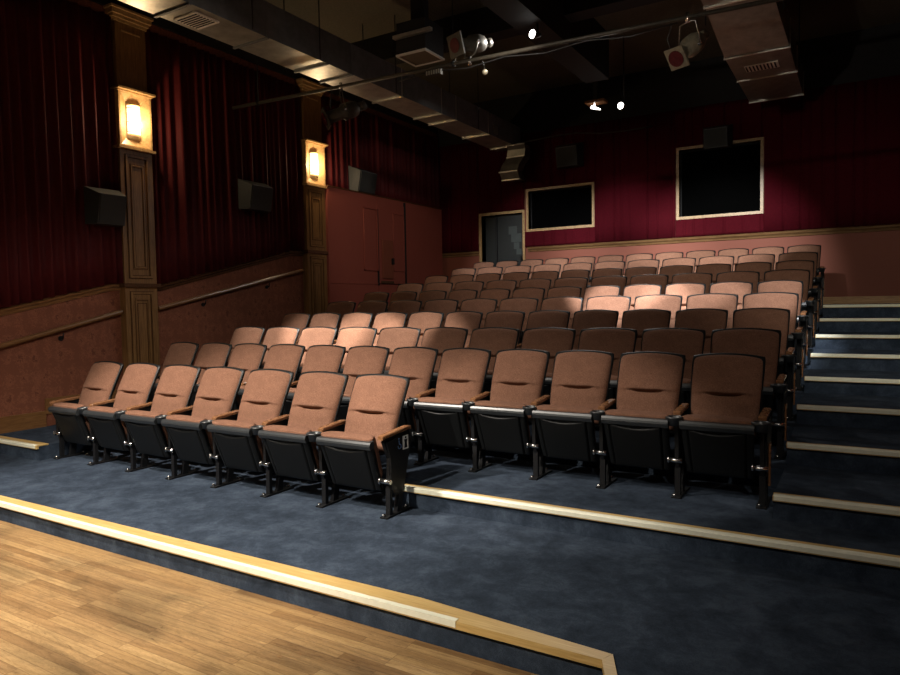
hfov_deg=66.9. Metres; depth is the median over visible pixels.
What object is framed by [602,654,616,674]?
trim
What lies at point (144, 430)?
seat cushion
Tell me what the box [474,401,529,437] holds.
seat cushion
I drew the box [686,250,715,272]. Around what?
seat
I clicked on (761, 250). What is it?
seat
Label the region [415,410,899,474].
floor
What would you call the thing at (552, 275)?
seat
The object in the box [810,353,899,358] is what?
trim
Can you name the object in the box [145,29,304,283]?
curtain
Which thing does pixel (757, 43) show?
air duct
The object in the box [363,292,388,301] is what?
seat
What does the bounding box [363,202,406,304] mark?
door
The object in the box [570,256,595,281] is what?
seat
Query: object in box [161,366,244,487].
seat
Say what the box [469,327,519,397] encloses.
seat
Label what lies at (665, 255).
seat
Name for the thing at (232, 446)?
seat cushion
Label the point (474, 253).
trim
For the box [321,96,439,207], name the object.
curtain
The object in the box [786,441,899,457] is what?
trim
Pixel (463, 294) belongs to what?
seat
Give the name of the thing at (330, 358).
seat
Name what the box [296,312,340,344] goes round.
seat
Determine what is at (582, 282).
seat
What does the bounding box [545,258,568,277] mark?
seat
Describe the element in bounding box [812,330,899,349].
floor
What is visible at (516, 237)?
paper notice
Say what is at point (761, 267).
seat
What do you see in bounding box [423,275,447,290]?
seat
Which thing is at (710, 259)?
seat
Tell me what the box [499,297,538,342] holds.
seat
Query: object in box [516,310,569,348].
seat
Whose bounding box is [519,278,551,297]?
seat
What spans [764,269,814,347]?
seat
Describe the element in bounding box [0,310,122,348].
handrail
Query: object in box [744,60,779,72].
vent grille
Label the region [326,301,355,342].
seat
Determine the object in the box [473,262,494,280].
seat
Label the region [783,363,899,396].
floor
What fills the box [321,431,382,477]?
seat cushion
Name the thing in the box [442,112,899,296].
wall
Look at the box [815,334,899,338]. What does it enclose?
trim
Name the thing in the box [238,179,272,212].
speaker
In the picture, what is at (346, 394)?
seat cushion
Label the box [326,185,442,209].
trim
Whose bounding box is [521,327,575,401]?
seat
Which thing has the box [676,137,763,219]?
window
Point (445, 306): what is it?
seat
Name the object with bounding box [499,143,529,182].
outlet
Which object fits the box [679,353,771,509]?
seat
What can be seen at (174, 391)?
seat
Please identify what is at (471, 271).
seat
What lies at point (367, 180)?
grille
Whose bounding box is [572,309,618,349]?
seat
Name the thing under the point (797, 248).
seat
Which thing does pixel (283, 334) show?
seat
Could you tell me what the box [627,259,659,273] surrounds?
seat
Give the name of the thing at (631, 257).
seat
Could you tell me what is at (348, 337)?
seat
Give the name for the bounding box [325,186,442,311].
wall partition
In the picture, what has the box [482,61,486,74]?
pendant bulb
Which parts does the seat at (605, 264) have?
backrest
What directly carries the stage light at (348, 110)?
hanging from the pipe
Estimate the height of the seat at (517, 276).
0.976 m
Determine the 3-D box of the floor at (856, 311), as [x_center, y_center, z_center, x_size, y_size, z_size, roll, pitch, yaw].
[3.538,-0.441,12.028,10.120,0.190,2.323,1,3,31]
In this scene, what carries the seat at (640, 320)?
on the floor at (804, 433)
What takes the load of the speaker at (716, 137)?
attached to the wall at (863, 263)
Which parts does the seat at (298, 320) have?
backrest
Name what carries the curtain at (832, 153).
hanging from the wall at (863, 263)
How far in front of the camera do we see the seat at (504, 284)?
10.72 m
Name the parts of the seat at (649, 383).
backrest, foot plate, frame, armrest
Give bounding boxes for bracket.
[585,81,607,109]
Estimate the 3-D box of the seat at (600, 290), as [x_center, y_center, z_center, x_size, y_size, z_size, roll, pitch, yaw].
[1.940,-0.192,8.822,0.573,0.976,0.569,1,3,31]
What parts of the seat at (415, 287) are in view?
backrest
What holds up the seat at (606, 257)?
on the floor at (856, 311)
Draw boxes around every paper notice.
[509,226,516,233]
[511,233,521,241]
[516,249,521,254]
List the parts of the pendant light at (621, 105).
stem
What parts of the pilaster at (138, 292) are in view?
panel, panel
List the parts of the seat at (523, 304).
backrest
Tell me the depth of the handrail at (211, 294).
10.21 m
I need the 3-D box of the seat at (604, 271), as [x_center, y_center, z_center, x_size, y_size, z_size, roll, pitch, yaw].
[2.429,-0.606,10.656,0.573,0.976,0.569,1,3,31]
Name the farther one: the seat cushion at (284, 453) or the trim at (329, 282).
the trim at (329, 282)
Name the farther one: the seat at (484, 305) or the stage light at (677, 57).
the seat at (484, 305)
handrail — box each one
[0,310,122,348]
[158,269,303,310]
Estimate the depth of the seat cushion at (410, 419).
5.79 m
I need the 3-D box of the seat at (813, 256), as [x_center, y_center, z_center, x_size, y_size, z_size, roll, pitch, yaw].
[5.170,-0.792,10.075,0.619,0.976,0.571,1,3,31]
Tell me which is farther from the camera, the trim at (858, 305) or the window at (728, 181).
the window at (728, 181)
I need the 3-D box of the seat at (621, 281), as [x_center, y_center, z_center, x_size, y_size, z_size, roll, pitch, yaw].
[2.240,-0.398,9.717,0.619,0.976,0.571,1,3,31]
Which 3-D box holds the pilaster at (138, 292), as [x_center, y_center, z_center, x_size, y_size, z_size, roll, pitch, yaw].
[-4.104,-1.679,8.933,0.175,5.047,0.595,1,3,31]
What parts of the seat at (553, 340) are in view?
backrest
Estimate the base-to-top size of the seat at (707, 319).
0.976 m
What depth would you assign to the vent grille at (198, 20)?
7.52 m
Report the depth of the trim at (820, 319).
8.63 m
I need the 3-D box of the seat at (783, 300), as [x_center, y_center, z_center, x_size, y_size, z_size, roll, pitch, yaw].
[3.283,0.022,6.948,0.619,0.976,0.571,1,3,31]
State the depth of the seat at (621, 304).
7.95 m
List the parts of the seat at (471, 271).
backrest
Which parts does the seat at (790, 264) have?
backrest, frame, panel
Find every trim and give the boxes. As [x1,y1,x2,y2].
[0,284,120,315]
[0,436,48,448]
[0,495,610,667]
[90,0,437,133]
[157,250,303,290]
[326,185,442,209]
[329,282,399,293]
[403,484,899,567]
[442,251,478,257]
[527,224,899,251]
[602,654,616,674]
[773,492,899,515]
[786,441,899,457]
[797,404,899,415]
[804,376,899,383]
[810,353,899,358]
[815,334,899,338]
[819,318,899,320]
[823,304,899,307]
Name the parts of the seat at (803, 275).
backrest, frame, panel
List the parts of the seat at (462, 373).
backrest, frame, armrest, foot plate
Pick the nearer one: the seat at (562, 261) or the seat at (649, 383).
the seat at (649, 383)
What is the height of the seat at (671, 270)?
0.976 m
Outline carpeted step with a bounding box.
[0,425,899,588]
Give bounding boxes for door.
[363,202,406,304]
[479,210,525,266]
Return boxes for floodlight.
[529,23,540,39]
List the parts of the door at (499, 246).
panel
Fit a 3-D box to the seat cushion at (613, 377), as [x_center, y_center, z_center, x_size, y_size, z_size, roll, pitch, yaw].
[1.259,0.485,5.906,0.493,0.338,0.204,1,3,31]
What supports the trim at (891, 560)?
attached to the carpeted step
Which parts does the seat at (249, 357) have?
backrest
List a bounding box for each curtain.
[0,0,123,308]
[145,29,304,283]
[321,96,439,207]
[438,75,899,252]
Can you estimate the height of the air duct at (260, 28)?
1.842 m
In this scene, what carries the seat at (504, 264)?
on the floor at (856, 311)
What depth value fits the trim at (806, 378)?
6.31 m
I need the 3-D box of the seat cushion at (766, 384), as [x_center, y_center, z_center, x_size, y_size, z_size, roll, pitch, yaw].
[2.252,0.497,5.318,0.493,0.338,0.204,1,3,31]
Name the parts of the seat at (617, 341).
backrest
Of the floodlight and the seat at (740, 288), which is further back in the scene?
the floodlight
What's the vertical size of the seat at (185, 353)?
0.976 m
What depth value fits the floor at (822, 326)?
8.68 m
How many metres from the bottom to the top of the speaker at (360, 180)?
0.480 m
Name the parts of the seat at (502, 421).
backrest, frame, foot plate, armrest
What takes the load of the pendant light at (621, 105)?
hanging from the ceiling at (344, 19)
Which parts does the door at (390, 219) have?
moulding, hatch sill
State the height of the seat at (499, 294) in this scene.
0.976 m
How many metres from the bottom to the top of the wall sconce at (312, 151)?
0.765 m
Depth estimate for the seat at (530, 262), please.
13.41 m
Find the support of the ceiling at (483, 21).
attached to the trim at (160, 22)
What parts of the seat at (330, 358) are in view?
backrest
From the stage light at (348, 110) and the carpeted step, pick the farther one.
the stage light at (348, 110)
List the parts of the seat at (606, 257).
backrest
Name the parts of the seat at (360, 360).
backrest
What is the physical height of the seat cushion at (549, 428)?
0.338 m
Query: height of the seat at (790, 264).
0.976 m
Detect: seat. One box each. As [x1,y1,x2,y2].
[48,361,123,465]
[83,362,160,472]
[120,364,200,479]
[149,342,198,405]
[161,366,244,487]
[189,342,231,405]
[207,369,293,497]
[226,326,264,366]
[227,343,266,409]
[238,344,304,414]
[258,371,348,507]
[260,326,299,368]
[261,313,310,343]
[283,345,345,451]
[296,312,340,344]
[296,327,336,380]
[316,374,411,519]
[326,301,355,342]
[333,312,372,344]
[336,327,376,372]
[337,346,389,455]
[356,301,387,327]
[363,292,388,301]
[372,312,407,345]
[376,327,420,413]
[386,283,423,311]
[388,291,417,310]
[388,300,421,326]
[388,346,438,465]
[407,311,443,346]
[414,348,492,472]
[418,290,446,311]
[421,327,467,392]
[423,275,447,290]
[423,299,458,326]
[425,282,452,298]
[444,311,482,347]
[448,289,477,310]
[450,274,473,290]
[451,268,475,279]
[454,281,483,297]
[460,298,497,327]
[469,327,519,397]
[470,349,551,479]
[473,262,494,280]
[475,273,500,289]
[477,267,502,279]
[479,288,510,310]
[484,310,524,347]
[486,280,516,297]
[496,260,517,279]
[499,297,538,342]
[502,272,528,288]
[504,265,530,278]
[512,287,544,310]
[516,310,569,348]
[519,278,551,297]
[520,259,542,278]
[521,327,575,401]
[531,271,558,287]
[532,350,617,488]
[533,264,560,278]
[541,296,582,328]
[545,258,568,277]
[547,286,581,297]
[554,277,587,310]
[561,269,589,278]
[563,262,591,284]
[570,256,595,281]
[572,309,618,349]
[578,327,637,408]
[582,276,626,306]
[582,285,620,309]
[586,295,630,327]
[587,261,624,286]
[590,255,624,280]
[592,268,622,277]
[601,351,689,498]
[621,309,670,351]
[623,253,652,275]
[623,284,661,309]
[625,267,656,285]
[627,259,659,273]
[630,274,668,293]
[634,294,682,327]
[640,328,705,413]
[655,252,683,273]
[659,265,692,284]
[662,257,695,272]
[665,283,705,309]
[671,273,712,293]
[674,308,727,353]
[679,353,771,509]
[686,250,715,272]
[686,293,737,327]
[696,263,730,282]
[699,256,733,270]
[709,281,752,309]
[710,328,787,459]
[716,271,759,292]
[718,248,748,270]
[732,308,795,420]
[735,262,771,281]
[737,254,774,270]
[742,292,803,390]
[752,246,783,269]
[757,280,807,367]
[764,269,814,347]
[775,260,819,330]
[778,252,822,316]
[787,245,825,304]
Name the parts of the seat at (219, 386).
backrest, frame, armrest, foot plate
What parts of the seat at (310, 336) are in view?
backrest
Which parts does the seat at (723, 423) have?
backrest, frame, foot plate, armrest, panel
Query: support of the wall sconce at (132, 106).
attached to the pilaster at (138, 292)
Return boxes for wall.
[0,0,436,425]
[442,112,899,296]
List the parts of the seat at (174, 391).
backrest, armrest, frame, foot plate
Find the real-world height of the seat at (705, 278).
0.976 m
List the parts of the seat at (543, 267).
backrest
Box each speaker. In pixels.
[83,186,126,226]
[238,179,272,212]
[348,166,376,194]
[555,142,583,168]
[703,124,732,150]
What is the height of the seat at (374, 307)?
0.976 m
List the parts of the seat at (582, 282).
backrest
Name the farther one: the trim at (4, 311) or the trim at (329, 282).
the trim at (329, 282)
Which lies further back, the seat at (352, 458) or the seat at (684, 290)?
the seat at (684, 290)
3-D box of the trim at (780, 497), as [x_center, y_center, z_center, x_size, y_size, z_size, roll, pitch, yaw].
[3.003,0.994,3.611,2.345,0.040,0.070,1,3,31]
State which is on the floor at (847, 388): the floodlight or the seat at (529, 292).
the seat at (529, 292)
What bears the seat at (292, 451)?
on the floor at (657, 611)
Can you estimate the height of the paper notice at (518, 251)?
0.120 m
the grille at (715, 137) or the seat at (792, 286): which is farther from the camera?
the grille at (715, 137)
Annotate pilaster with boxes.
[103,2,160,374]
[295,77,327,326]
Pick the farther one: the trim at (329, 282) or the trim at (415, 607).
the trim at (329, 282)
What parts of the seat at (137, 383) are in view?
backrest, armrest, frame, foot plate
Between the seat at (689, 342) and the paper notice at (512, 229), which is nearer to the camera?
the seat at (689, 342)
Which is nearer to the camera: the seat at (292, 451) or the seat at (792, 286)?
the seat at (292, 451)
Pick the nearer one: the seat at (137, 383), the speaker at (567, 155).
the seat at (137, 383)
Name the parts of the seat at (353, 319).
backrest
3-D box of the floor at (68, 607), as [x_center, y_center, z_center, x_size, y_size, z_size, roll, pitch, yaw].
[-3.002,1.752,1.174,10.720,0.200,6.740,1,3,31]
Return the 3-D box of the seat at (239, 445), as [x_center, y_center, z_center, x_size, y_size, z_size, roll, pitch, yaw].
[-1.610,0.769,5.670,0.616,0.976,0.571,1,3,31]
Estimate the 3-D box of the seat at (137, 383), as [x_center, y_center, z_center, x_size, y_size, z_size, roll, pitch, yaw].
[-3.125,0.750,6.588,0.616,0.976,0.571,1,3,31]
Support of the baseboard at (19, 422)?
attached to the wall at (33, 371)
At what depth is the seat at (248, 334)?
8.47 m
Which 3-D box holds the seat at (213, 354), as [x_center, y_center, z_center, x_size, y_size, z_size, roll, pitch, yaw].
[-2.682,0.555,7.406,0.573,0.976,0.569,1,3,31]
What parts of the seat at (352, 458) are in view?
backrest, armrest, frame, foot plate, panel, sign plate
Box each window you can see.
[526,182,594,231]
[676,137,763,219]
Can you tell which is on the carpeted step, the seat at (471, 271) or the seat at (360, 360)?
the seat at (360, 360)
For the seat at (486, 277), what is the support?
on the floor at (820, 343)
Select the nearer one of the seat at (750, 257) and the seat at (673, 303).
the seat at (673, 303)
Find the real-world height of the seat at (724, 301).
0.976 m
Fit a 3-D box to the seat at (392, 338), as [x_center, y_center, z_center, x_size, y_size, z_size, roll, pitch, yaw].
[-0.616,0.384,7.182,0.619,0.976,0.571,1,3,31]
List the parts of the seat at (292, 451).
backrest, frame, armrest, foot plate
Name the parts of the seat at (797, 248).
backrest, frame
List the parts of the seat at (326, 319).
backrest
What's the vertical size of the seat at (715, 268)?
0.976 m
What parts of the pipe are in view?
hanger rod, socket strip, hanger rod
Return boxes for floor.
[0,448,899,674]
[0,520,537,674]
[410,415,899,535]
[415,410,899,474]
[773,384,899,430]
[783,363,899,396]
[794,345,899,370]
[807,316,899,331]
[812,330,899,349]
[820,303,899,316]
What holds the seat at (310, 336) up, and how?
on the floor at (866, 487)
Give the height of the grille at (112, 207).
0.325 m
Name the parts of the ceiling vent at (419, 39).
filter panel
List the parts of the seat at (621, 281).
backrest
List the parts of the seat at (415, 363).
backrest, frame, armrest, foot plate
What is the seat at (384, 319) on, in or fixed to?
on the floor at (804, 433)
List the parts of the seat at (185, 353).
backrest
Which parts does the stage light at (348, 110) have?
gel frame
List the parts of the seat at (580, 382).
backrest, frame, foot plate, armrest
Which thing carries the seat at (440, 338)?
on the floor at (866, 487)
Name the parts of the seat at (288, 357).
backrest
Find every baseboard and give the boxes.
[0,389,117,433]
[823,296,899,303]
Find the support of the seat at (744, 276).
on the floor at (869, 364)
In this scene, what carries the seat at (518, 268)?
on the floor at (822, 326)
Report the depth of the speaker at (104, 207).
8.32 m
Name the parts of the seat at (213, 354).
backrest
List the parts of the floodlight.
bulb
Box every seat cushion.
[53,402,89,431]
[88,406,126,436]
[125,410,168,446]
[166,415,212,451]
[212,420,263,460]
[263,425,318,468]
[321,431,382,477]
[343,391,351,396]
[405,395,416,430]
[418,397,470,434]
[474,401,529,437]
[535,405,595,439]
[604,409,667,418]
[610,375,617,379]
[682,378,690,382]
[682,414,753,423]
[763,381,771,386]
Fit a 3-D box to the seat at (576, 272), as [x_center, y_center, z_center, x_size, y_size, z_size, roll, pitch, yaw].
[1.971,-0.612,10.932,0.573,0.976,0.569,1,3,31]
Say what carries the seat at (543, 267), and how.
on the floor at (822, 326)
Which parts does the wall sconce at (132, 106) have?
moulding, plate, lamp shade, moulding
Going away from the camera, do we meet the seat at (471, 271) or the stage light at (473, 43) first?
the stage light at (473, 43)
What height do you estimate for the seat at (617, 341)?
0.976 m
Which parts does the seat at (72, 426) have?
armrest, frame, foot plate, backrest, frame, armrest, foot plate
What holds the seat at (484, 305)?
on the floor at (826, 418)
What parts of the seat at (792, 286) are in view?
backrest, frame, panel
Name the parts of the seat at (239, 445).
backrest, frame, armrest, foot plate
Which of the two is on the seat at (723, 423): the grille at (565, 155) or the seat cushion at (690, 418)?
the seat cushion at (690, 418)
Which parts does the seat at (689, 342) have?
backrest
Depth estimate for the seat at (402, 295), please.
10.59 m
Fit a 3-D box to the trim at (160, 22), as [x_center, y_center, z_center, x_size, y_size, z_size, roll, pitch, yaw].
[-4.726,-4.408,7.971,0.040,0.520,17.240,1,3,31]
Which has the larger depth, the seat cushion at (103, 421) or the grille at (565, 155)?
the grille at (565, 155)
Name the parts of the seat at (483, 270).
backrest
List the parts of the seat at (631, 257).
backrest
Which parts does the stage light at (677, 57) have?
gel frame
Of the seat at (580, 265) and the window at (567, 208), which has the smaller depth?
the seat at (580, 265)
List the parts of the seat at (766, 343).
backrest, frame, foot plate, armrest, panel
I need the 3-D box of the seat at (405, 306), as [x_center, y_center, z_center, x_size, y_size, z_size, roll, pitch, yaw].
[-0.691,-0.025,9.326,0.619,0.976,0.571,1,3,31]
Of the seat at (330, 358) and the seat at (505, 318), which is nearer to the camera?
the seat at (330, 358)
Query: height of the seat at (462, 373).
0.976 m
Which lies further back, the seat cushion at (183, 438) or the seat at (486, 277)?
the seat at (486, 277)
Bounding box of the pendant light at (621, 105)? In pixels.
[617,38,626,109]
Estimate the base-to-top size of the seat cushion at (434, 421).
0.338 m
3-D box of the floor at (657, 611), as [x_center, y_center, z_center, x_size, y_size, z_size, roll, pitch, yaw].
[-2.362,1.514,2.235,10.120,0.145,8.560,1,3,31]
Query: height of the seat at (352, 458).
0.976 m
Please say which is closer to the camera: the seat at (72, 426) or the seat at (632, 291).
the seat at (72, 426)
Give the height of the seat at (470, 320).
0.976 m
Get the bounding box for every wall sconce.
[110,85,155,154]
[301,138,328,188]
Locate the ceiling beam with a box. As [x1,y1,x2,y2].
[479,0,608,83]
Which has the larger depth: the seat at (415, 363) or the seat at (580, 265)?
the seat at (580, 265)
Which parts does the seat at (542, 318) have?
backrest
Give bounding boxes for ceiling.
[265,0,899,102]
[311,0,664,80]
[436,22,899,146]
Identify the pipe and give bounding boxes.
[232,0,784,109]
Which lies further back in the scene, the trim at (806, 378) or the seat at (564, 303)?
the seat at (564, 303)
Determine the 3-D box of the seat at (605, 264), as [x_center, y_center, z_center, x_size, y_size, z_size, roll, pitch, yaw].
[2.685,-0.822,11.568,0.619,0.976,0.571,1,3,31]
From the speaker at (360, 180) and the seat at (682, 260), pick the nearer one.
the seat at (682, 260)
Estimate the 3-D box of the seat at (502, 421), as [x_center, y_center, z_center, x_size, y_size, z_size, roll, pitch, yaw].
[0.527,0.594,5.480,0.573,0.976,0.569,1,3,31]
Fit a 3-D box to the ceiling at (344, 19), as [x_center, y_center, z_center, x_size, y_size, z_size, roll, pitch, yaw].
[-0.383,-4.718,5.407,10.620,0.200,17.850,1,3,31]
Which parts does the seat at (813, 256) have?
backrest, frame, panel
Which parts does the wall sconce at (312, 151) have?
plate, lamp shade, moulding, moulding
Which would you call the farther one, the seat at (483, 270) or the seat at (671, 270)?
the seat at (483, 270)
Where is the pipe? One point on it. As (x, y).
(676, 20)
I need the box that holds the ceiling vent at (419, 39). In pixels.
[392,0,444,66]
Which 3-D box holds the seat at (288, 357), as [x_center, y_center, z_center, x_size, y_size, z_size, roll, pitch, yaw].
[-1.765,0.566,6.860,0.573,0.976,0.569,1,3,31]
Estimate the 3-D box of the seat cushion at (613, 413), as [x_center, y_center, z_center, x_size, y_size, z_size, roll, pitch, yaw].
[1.340,0.682,4.838,0.448,0.338,0.204,1,3,31]
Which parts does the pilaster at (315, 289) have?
panel, panel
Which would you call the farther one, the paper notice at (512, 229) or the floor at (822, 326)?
the paper notice at (512, 229)
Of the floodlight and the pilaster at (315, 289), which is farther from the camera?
the pilaster at (315, 289)
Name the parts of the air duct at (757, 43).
hanger rod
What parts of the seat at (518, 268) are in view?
backrest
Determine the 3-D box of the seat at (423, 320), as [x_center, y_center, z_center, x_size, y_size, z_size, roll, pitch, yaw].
[-0.360,0.182,8.072,0.573,0.976,0.569,1,3,31]
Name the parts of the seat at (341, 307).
backrest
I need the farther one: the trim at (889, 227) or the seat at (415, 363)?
the trim at (889, 227)
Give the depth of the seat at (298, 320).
9.26 m
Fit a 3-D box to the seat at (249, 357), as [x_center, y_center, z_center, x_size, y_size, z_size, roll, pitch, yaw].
[-2.225,0.560,7.131,0.573,0.976,0.569,1,3,31]
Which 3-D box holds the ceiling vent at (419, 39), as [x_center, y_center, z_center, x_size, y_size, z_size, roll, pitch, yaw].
[-0.365,-4.211,8.809,0.580,1.150,0.540,1,3,31]
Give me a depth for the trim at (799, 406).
5.54 m
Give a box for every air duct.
[119,0,529,182]
[701,0,803,103]
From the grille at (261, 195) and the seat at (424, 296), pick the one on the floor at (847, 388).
the seat at (424, 296)
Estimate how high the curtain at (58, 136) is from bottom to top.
4.886 m
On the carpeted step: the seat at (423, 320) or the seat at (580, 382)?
the seat at (580, 382)
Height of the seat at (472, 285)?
0.976 m
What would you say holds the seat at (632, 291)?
on the floor at (847, 388)
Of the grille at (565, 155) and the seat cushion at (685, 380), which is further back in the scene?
the grille at (565, 155)
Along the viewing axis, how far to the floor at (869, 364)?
7.20 m
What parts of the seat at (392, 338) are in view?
backrest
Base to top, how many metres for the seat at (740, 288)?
0.976 m
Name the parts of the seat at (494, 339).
backrest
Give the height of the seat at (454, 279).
0.976 m
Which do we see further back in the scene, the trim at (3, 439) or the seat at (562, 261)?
the seat at (562, 261)
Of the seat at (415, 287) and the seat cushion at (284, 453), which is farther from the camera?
the seat at (415, 287)
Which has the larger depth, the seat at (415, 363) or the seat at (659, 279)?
the seat at (659, 279)
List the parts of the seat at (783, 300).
backrest, frame, armrest, panel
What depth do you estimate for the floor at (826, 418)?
5.70 m
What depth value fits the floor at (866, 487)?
4.45 m
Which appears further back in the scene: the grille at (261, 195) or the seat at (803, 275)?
the grille at (261, 195)
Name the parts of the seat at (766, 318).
backrest, frame, armrest, panel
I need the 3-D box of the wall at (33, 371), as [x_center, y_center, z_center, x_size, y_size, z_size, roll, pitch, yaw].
[-4.708,-1.580,8.341,0.250,6.205,17.600,1,3,31]
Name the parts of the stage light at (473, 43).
gel frame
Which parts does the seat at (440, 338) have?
backrest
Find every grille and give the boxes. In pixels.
[99,194,125,223]
[174,11,218,29]
[251,185,272,209]
[359,171,376,192]
[556,146,575,165]
[705,127,725,147]
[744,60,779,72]
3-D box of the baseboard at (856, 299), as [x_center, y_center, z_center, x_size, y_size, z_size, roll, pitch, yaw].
[5.044,-0.646,12.453,7.980,0.124,0.025,1,3,31]
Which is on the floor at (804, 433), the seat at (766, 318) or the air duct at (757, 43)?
the seat at (766, 318)
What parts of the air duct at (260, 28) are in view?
hanger rod, hanger rod, hanger rod, hanger rod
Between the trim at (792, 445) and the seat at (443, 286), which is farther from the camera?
the seat at (443, 286)
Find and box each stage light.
[320,82,366,129]
[447,31,492,65]
[664,12,708,70]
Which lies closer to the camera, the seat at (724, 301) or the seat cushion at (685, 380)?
the seat cushion at (685, 380)
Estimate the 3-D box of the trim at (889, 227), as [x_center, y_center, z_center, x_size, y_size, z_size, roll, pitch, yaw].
[5.041,-1.817,12.366,7.920,0.105,0.055,1,3,31]
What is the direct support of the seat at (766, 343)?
on the floor at (866, 487)
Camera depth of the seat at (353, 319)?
8.73 m
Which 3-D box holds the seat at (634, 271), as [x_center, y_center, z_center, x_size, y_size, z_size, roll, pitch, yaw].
[2.890,-0.601,10.385,0.573,0.976,0.569,1,3,31]
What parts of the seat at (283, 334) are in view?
backrest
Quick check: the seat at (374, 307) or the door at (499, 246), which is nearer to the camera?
the seat at (374, 307)
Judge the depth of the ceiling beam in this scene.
9.54 m
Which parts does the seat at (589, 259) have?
backrest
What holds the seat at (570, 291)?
on the floor at (847, 388)
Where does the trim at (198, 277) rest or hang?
attached to the wall at (33, 371)
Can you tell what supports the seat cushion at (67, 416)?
on the seat at (72, 426)
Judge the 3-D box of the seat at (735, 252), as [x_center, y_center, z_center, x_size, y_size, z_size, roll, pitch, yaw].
[4.737,-1.014,11.378,0.573,0.976,0.569,1,3,31]

